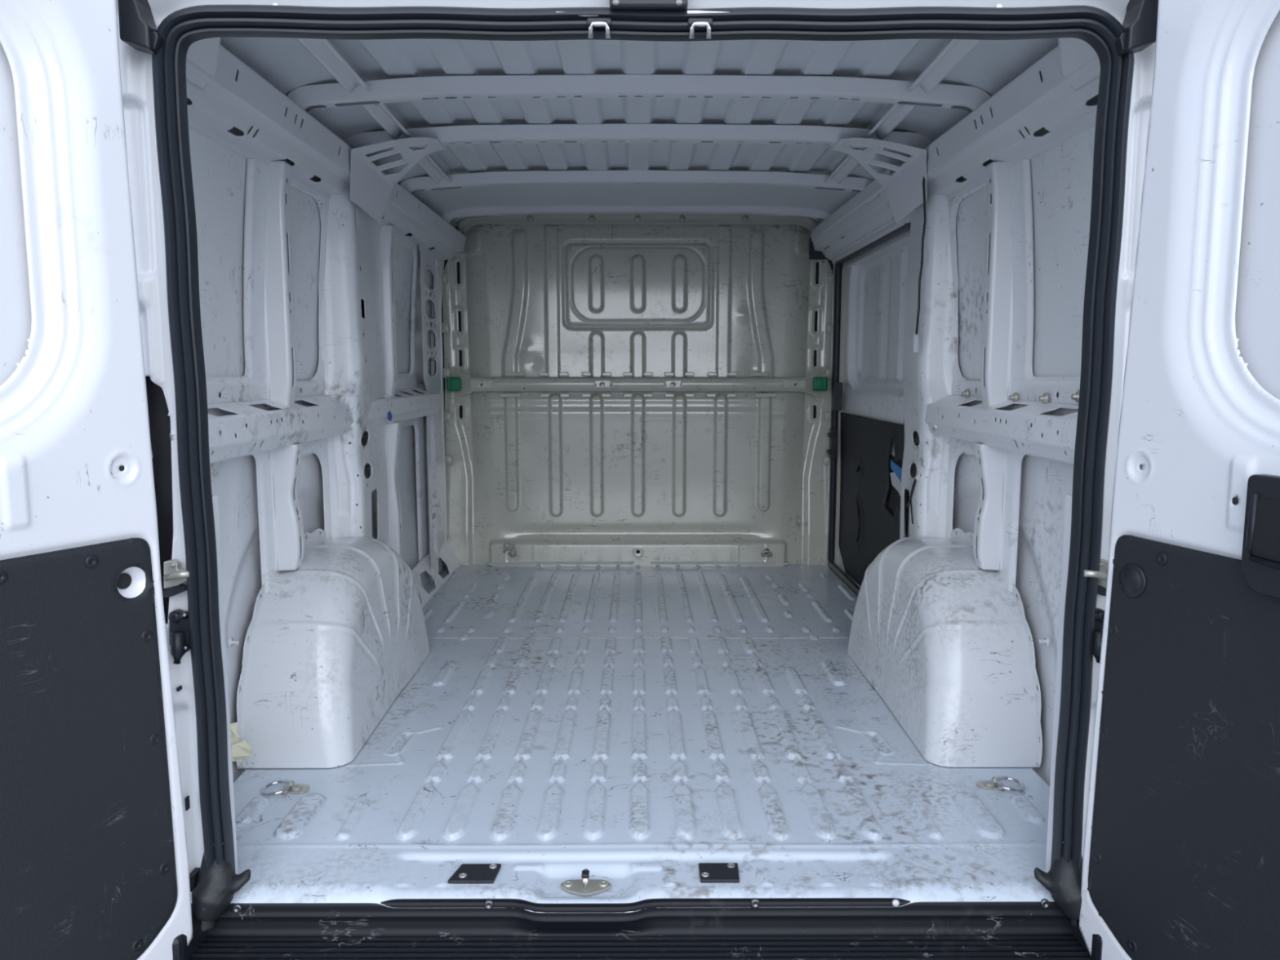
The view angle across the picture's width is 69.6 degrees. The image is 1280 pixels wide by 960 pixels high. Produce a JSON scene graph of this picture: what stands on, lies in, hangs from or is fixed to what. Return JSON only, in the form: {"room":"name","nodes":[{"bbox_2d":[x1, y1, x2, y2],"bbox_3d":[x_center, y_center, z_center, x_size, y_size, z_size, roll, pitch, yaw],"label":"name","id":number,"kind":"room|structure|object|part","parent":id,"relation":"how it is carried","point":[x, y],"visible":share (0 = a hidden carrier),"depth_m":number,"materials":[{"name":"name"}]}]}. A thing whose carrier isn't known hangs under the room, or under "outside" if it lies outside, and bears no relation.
{"room":"vehicle interior","nodes":[
{"label":"vehicle interior","id":0,"kind":"room"},
{"bbox_2d":[150,44,466,782],"bbox_3d":[-0.927,-0.215,2.982,0.246,1.900,2.900,0,7,0],"label":"wall","id":1,"kind":"structure","parent":0,"point":[314,309],"depth_m":2.49,"materials":[{"name":"white metal"}]},
{"bbox_2d":[0,0,192,959],"bbox_3d":[-0.992,0.059,1.169,0.068,1.795,0.819,4,8,28],"label":"door","id":2,"kind":"structure","parent":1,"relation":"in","point":[94,859],"depth_m":1.38,"materials":[{"name":"white paint"}]},
{"bbox_3d":[-1.026,-0.378,1.103,0.004,0.670,0.600,4,8,28],"label":"blank window panel","id":3,"kind":"part","parent":2,"relation":"part of","materials":[{"name":"white paint"}]},
{"bbox_2d":[116,566,146,598],"bbox_3d":[-0.824,0.163,1.469,0.050,0.060,0.053,0,7,0],"label":"hole","id":4,"kind":"object","parent":2,"relation":"on","point":[131,580],"depth_m":1.48,"materials":[{"name":"white"}]},
{"bbox_3d":[-0.912,-0.487,2.322,0.072,0.607,0.088,0,7,0],"label":"post","id":5,"kind":"part","parent":1,"relation":"part of","materials":[{"name":"white metal"}]},
{"bbox_3d":[-0.912,0.069,2.389,0.072,0.327,0.088,0,7,0],"label":"post","id":6,"kind":"part","parent":1,"relation":"part of","materials":[{"name":"white metal"}]},
{"bbox_3d":[-0.903,-0.203,2.823,0.072,0.121,2.480,0,7,0],"label":"belt rail","id":7,"kind":"part","parent":1,"relation":"part of","materials":[{"name":"white metal"}]},
{"bbox_3d":[-0.933,-0.161,2.999,0.049,1.490,2.820,0,7,0],"label":"frame","id":8,"kind":"part","parent":1,"relation":"part of","materials":[{"name":"white paint"}]},
{"bbox_3d":[-0.872,-0.913,2.899,0.137,0.146,2.800,0,7,0],"label":"cant rail","id":9,"kind":"part","parent":1,"relation":"part of","materials":[{"name":"white metal"}]},
{"bbox_3d":[-0.916,-0.605,3.316,0.072,0.607,0.088,0,7,0],"label":"post","id":10,"kind":"part","parent":1,"relation":"part of","materials":[{"name":"white metal"}]},
{"bbox_3d":[-0.916,0.147,3.405,0.072,0.722,0.088,0,7,0],"label":"post","id":11,"kind":"part","parent":1,"relation":"part of","materials":[{"name":"white metal"}]},
{"bbox_3d":[-0.901,0.421,3.839,0.069,0.136,1.290,0,7,0],"label":"rocker panel","id":12,"kind":"part","parent":1,"relation":"part of","materials":[{"name":"white paint"}]},
{"bbox_2d":[190,564,1053,912],"bbox_3d":[-0.004,0.616,3.086,1.870,0.096,2.878,0,7,0],"label":"floor","id":13,"kind":"structure","parent":0,"point":[637,727],"depth_m":2.15,"materials":[{"name":"white paint"}]},
{"bbox_2d":[260,780,309,795],"bbox_3d":[-0.800,0.694,2.070,0.102,0.015,0.068,0,7,0],"label":"ring","id":14,"kind":"object","parent":13,"relation":"on","point":[290,788],"visible":1,"depth_m":2.07,"materials":[{"name":"metal"}]},
{"bbox_3d":[-0.779,0.698,2.079,0.060,0.004,0.040,0,7,0],"label":"plate","id":15,"kind":"part","parent":14,"relation":"part of","materials":[{"name":"metal"}]},
{"bbox_2d":[227,528,429,768],"bbox_3d":[-0.828,0.390,2.629,0.260,0.483,0.999,0,7,0],"label":"wheel arch","id":16,"kind":"object","parent":13,"relation":"on","point":[335,639],"visible":0.94,"depth_m":2.28,"materials":[{"name":"white paint"}]},
{"bbox_2d":[230,721,253,761],"bbox_3d":[-0.933,0.616,2.148,0.070,0.096,0.027,0,7,0],"label":"tape","id":17,"kind":"object","parent":16,"relation":"attached to","point":[241,750],"visible":0.74,"depth_m":2.14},
{"bbox_2d":[447,863,501,884],"bbox_3d":[-0.314,0.746,1.748,0.092,0.010,0.060,0,7,0],"label":"plate","id":18,"kind":"object","parent":13,"relation":"on","point":[466,873],"visible":1,"depth_m":1.74,"materials":[{"name":"metal"}]},
{"bbox_2d":[560,868,611,895],"bbox_3d":[-0.102,0.749,1.720,0.095,0.038,0.049,0,7,0],"label":"latch striker","id":19,"kind":"object","parent":13,"relation":"on","point":[585,886],"visible":1,"depth_m":1.72,"materials":[{"name":"metal"}]},
{"bbox_3d":[-0.102,0.762,1.721,0.095,0.004,0.046,0,7,0],"label":"plate","id":20,"kind":"part","parent":19,"relation":"part of","materials":[{"name":"metal"}]},
{"bbox_2d":[698,862,739,883],"bbox_3d":[0.151,0.745,1.749,0.076,0.010,0.060,0,7,0],"label":"plate","id":21,"kind":"object","parent":13,"relation":"on","point":[709,873],"visible":1,"depth_m":1.74,"materials":[{"name":"metal"}]},
{"bbox_2d":[847,528,1049,767],"bbox_3d":[0.822,0.389,2.635,0.260,0.483,0.999,0,7,0],"label":"wheel arch","id":22,"kind":"object","parent":13,"relation":"on","point":[941,637],"visible":0.95,"depth_m":2.29,"materials":[{"name":"white paint"}]},
{"bbox_2d":[976,776,1025,791],"bbox_3d":[0.820,0.691,2.088,0.102,0.015,0.068,0,7,0],"label":"ring","id":23,"kind":"object","parent":13,"relation":"on","point":[994,784],"visible":1,"depth_m":2.09,"materials":[{"name":"metal"}]},
{"bbox_3d":[0.799,0.695,2.097,0.060,0.004,0.040,0,7,0],"label":"plate","id":24,"kind":"part","parent":23,"relation":"part of","materials":[{"name":"metal"}]},
{"bbox_2d":[115,0,1155,891],"bbox_3d":[0.001,0.064,1.600,2.100,1.975,0.167,0,7,0],"label":"door frame","id":25,"kind":"structure","parent":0,"point":[135,66],"depth_m":1.55,"materials":[{"name":"white paint"}]},
{"bbox_2d":[117,0,164,54],"bbox_3d":[-0.792,-0.736,1.465,0.054,0.109,0.050,0,7,0],"label":"hinge cover","id":26,"kind":"object","parent":25,"relation":"attached to","point":[138,28],"visible":0.97,"depth_m":1.45,"materials":[{"name":"black plastic"}]},
{"bbox_2d":[163,559,189,597],"bbox_3d":[-0.799,0.172,1.588,0.056,0.068,0.034,0,7,0],"label":"bracket","id":27,"kind":"object","parent":25,"relation":"attached to","point":[175,575],"visible":0.91,"depth_m":1.59,"materials":[{"name":"metal"}]},
{"bbox_3d":[-0.798,0.162,1.594,0.051,0.050,0.016,0,7,0],"label":"plate","id":28,"kind":"part","parent":27,"relation":"part of","materials":[{"name":"metal"}]},
{"bbox_3d":[-0.794,0.159,1.577,0.045,0.031,0.016,0,7,0],"label":"arm","id":29,"kind":"part","parent":27,"relation":"part of","materials":[{"name":"metal"}]},
{"bbox_2d":[168,608,190,664],"bbox_3d":[-0.798,0.273,1.599,0.044,0.090,0.040,0,7,0],"label":"bracket","id":30,"kind":"object","parent":25,"relation":"attached to","point":[179,632],"visible":0.91,"depth_m":1.59,"materials":[{"name":"black plastic"}]},
{"bbox_2d":[586,17,611,38],"bbox_3d":[-0.065,-0.724,1.479,0.040,0.033,0.029,0,7,0],"label":"bracket","id":31,"kind":"structure","parent":25,"relation":"attached to","point":[592,23],"depth_m":1.47,"materials":[{"name":"silver metal"}]},
{"bbox_2d":[172,897,1102,959],"bbox_3d":[0.001,0.902,1.608,1.980,0.267,0.240,0,7,0],"label":"step","id":32,"kind":"structure","parent":25,"relation":"attached to","point":[668,928],"depth_m":1.67,"materials":[{"name":"black plastic"}]},
{"bbox_2d":[151,4,1134,932],"bbox_3d":[0.006,0.023,1.570,1.622,1.585,0.075,0,7,0],"label":"seal","id":33,"kind":"object","parent":25,"relation":"attached to","point":[218,882],"visible":0.94,"depth_m":1.52,"materials":[{"name":"grey rubber"}]},
{"bbox_2d":[609,0,687,10],"bbox_3d":[0.014,-0.767,1.467,0.124,0.034,0.032,0,7,0],"label":"cover","id":34,"kind":"object","parent":25,"relation":"attached to","point":[615,5],"visible":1,"depth_m":1.46,"materials":[{"name":"black plastic"}]},
{"bbox_2d":[687,17,712,38],"bbox_3d":[0.097,-0.724,1.480,0.040,0.033,0.029,0,7,0],"label":"bracket","id":35,"kind":"structure","parent":25,"relation":"attached to","point":[691,22],"depth_m":1.47,"materials":[{"name":"silver metal"}]},
{"bbox_2d":[1082,558,1108,596],"bbox_3d":[0.791,0.171,1.593,0.056,0.068,0.034,0,7,0],"label":"bracket","id":36,"kind":"object","parent":25,"relation":"attached to","point":[1102,575],"visible":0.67,"depth_m":1.59,"materials":[{"name":"metal"}]},
{"bbox_3d":[0.786,0.158,1.583,0.045,0.031,0.016,0,7,0],"label":"arm","id":37,"kind":"part","parent":36,"relation":"part of","materials":[{"name":"metal"}]},
{"bbox_3d":[0.790,0.162,1.599,0.051,0.050,0.016,0,7,0],"label":"plate","id":38,"kind":"part","parent":36,"relation":"part of","materials":[{"name":"metal"}]},
{"bbox_2d":[1092,608,1104,662],"bbox_3d":[0.796,0.272,1.604,0.044,0.090,0.040,0,7,0],"label":"bracket","id":39,"kind":"object","parent":25,"relation":"attached to","point":[1100,613],"visible":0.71,"depth_m":1.60,"materials":[{"name":"black plastic"}]},
{"bbox_2d":[1115,0,1158,56],"bbox_3d":[0.791,-0.737,1.471,0.054,0.109,0.050,0,7,0],"label":"hinge cover","id":40,"kind":"object","parent":25,"relation":"attached to","point":[1139,33],"visible":0.94,"depth_m":1.45,"materials":[{"name":"black plastic"}]},
{"bbox_2d":[441,213,834,568],"bbox_3d":[-0.009,-0.407,4.430,2.100,1.900,0.186,0,7,0],"label":"bulkhead","id":41,"kind":"object","parent":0,"point":[637,388],"visible":0.94,"depth_m":4.39,"materials":[{"name":"grey paint"}]},
{"bbox_2d":[446,377,461,391],"bbox_3d":[-0.877,-0.452,4.335,0.066,0.066,0.037,0,7,0],"label":"clip","id":42,"kind":"object","parent":41,"relation":"attached to","point":[453,384],"visible":1,"depth_m":4.32,"materials":[{"name":"green plastic"}]},
{"bbox_2d":[502,542,516,557],"bbox_3d":[-0.624,0.334,4.404,0.065,0.076,0.017,0,7,0],"label":"ring","id":43,"kind":"object","parent":41,"relation":"attached to","point":[512,553],"visible":1,"depth_m":4.40,"materials":[{"name":"metal"}]},
{"bbox_3d":[-0.009,-0.462,4.376,1.800,0.163,0.067,0,7,0],"label":"cross rail","id":44,"kind":"part","parent":41,"relation":"part of","materials":[{"name":"grey metal"}]},
{"bbox_2d":[760,548,772,556],"bbox_3d":[0.607,0.348,4.411,0.058,0.038,0.014,0,7,0],"label":"ring","id":45,"kind":"object","parent":41,"relation":"attached to","point":[766,551],"visible":1,"depth_m":4.41,"materials":[{"name":"metal"}]},
{"bbox_2d":[813,377,827,391],"bbox_3d":[0.850,-0.453,4.341,0.066,0.066,0.037,0,7,0],"label":"clip","id":46,"kind":"object","parent":41,"relation":"attached to","point":[820,384],"visible":1,"depth_m":4.33,"materials":[{"name":"green plastic"}]},
{"bbox_2d":[186,37,1100,227],"bbox_3d":[-0.004,-0.988,2.893,1.990,0.333,2.980,0,7,0],"label":"ceiling","id":47,"kind":"structure","parent":0,"point":[468,128],"depth_m":2.51,"materials":[{"name":"paint"}]},
{"bbox_3d":[-0.712,-0.896,2.756,0.267,0.184,0.449,0,7,0],"label":"gusset plate","id":48,"kind":"part","parent":47,"relation":"part of","materials":[{"name":"white paint"}]},
{"bbox_3d":[0.704,-0.897,2.761,0.267,0.184,0.449,0,7,0],"label":"gusset plate","id":49,"kind":"part","parent":47,"relation":"part of","materials":[{"name":"white paint"}]},
{"bbox_2d":[808,45,1100,786],"bbox_3d":[0.940,-0.215,2.989,0.302,1.900,2.900,0,7,0],"label":"wall","id":50,"kind":"structure","parent":0,"point":[996,366],"depth_m":2.32,"materials":[{"name":"white metal"}]},
{"bbox_3d":[0.951,-0.299,4.369,0.090,1.460,0.060,0,7,0],"label":"post","id":51,"kind":"part","parent":50,"relation":"part of","materials":[{"name":"white metal"}]},
{"bbox_2d":[838,242,909,587],"bbox_3d":[0.980,-0.235,3.702,0.092,1.530,1.420,0,7,0],"label":"sliding door","id":52,"kind":"structure","parent":50,"relation":"in","point":[872,415],"depth_m":3.86,"materials":[{"name":"white paint"}]},
{"bbox_3d":[0.930,-0.260,3.699,0.005,1.600,1.460,0,7,0],"label":"sliding door frame","id":53,"kind":"part","parent":50,"relation":"part of","materials":[{"name":"white paint"}]},
{"bbox_2d":[915,176,926,334],"bbox_3d":[0.820,-0.684,2.666,0.020,0.517,0.039,1,7,7],"label":"cable","id":54,"kind":"object","parent":50,"relation":"hanging from","point":[923,180],"visible":0.83,"depth_m":2.68,"materials":[{"name":"grey rubber"}]},
{"bbox_2d":[912,332,919,352],"bbox_3d":[0.823,-0.411,2.744,0.016,0.060,0.012,0,7,0],"label":"connector","id":55,"kind":"object","parent":54,"relation":"attached to","point":[916,337],"visible":0.92,"depth_m":2.74,"materials":[{"name":"grey plastic"}]},
{"bbox_3d":[0.863,-0.914,2.905,0.137,0.146,2.800,0,7,0],"label":"cant rail","id":56,"kind":"part","parent":50,"relation":"part of","materials":[{"name":"white metal"}]},
{"bbox_3d":[0.908,0.068,2.395,0.072,0.327,0.088,0,7,0],"label":"post","id":57,"kind":"part","parent":50,"relation":"part of","materials":[{"name":"white metal"}]},
{"bbox_3d":[0.908,-0.488,2.329,0.072,0.607,0.088,0,7,0],"label":"post","id":58,"kind":"part","parent":50,"relation":"part of","materials":[{"name":"white metal"}]},
{"bbox_3d":[0.926,-0.084,2.350,0.049,1.490,1.500,0,7,0],"label":"frame","id":59,"kind":"part","parent":50,"relation":"part of","materials":[{"name":"white paint"}]},
{"bbox_3d":[0.897,-0.126,2.183,0.072,0.121,1.180,0,7,0],"label":"belt rail","id":60,"kind":"part","parent":50,"relation":"part of","materials":[{"name":"white metal"}]},
{"bbox_3d":[0.947,-0.104,2.348,0.072,1.590,1.500,0,7,0],"label":"skin panel","id":61,"kind":"part","parent":50,"relation":"part of","materials":[{"name":"white paint"}]},
{"bbox_2d":[1079,0,1279,959],"bbox_3d":[0.899,0.062,1.145,0.096,1.795,0.841,-2,7,-15],"label":"door","id":62,"kind":"structure","parent":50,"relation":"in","point":[1181,859],"depth_m":1.36,"materials":[{"name":"white paint"}]},
{"bbox_3d":[0.946,-0.374,1.064,0.004,0.670,0.600,-2,7,-15],"label":"blank window panel","id":63,"kind":"part","parent":62,"relation":"part of","materials":[{"name":"white paint"}]},
{"bbox_3d":[0.858,0.079,1.194,0.022,0.160,0.152,-2,7,-15],"label":"pull handle","id":64,"kind":"part","parent":62,"relation":"part of","materials":[{"name":"black plastic"}]}
]}

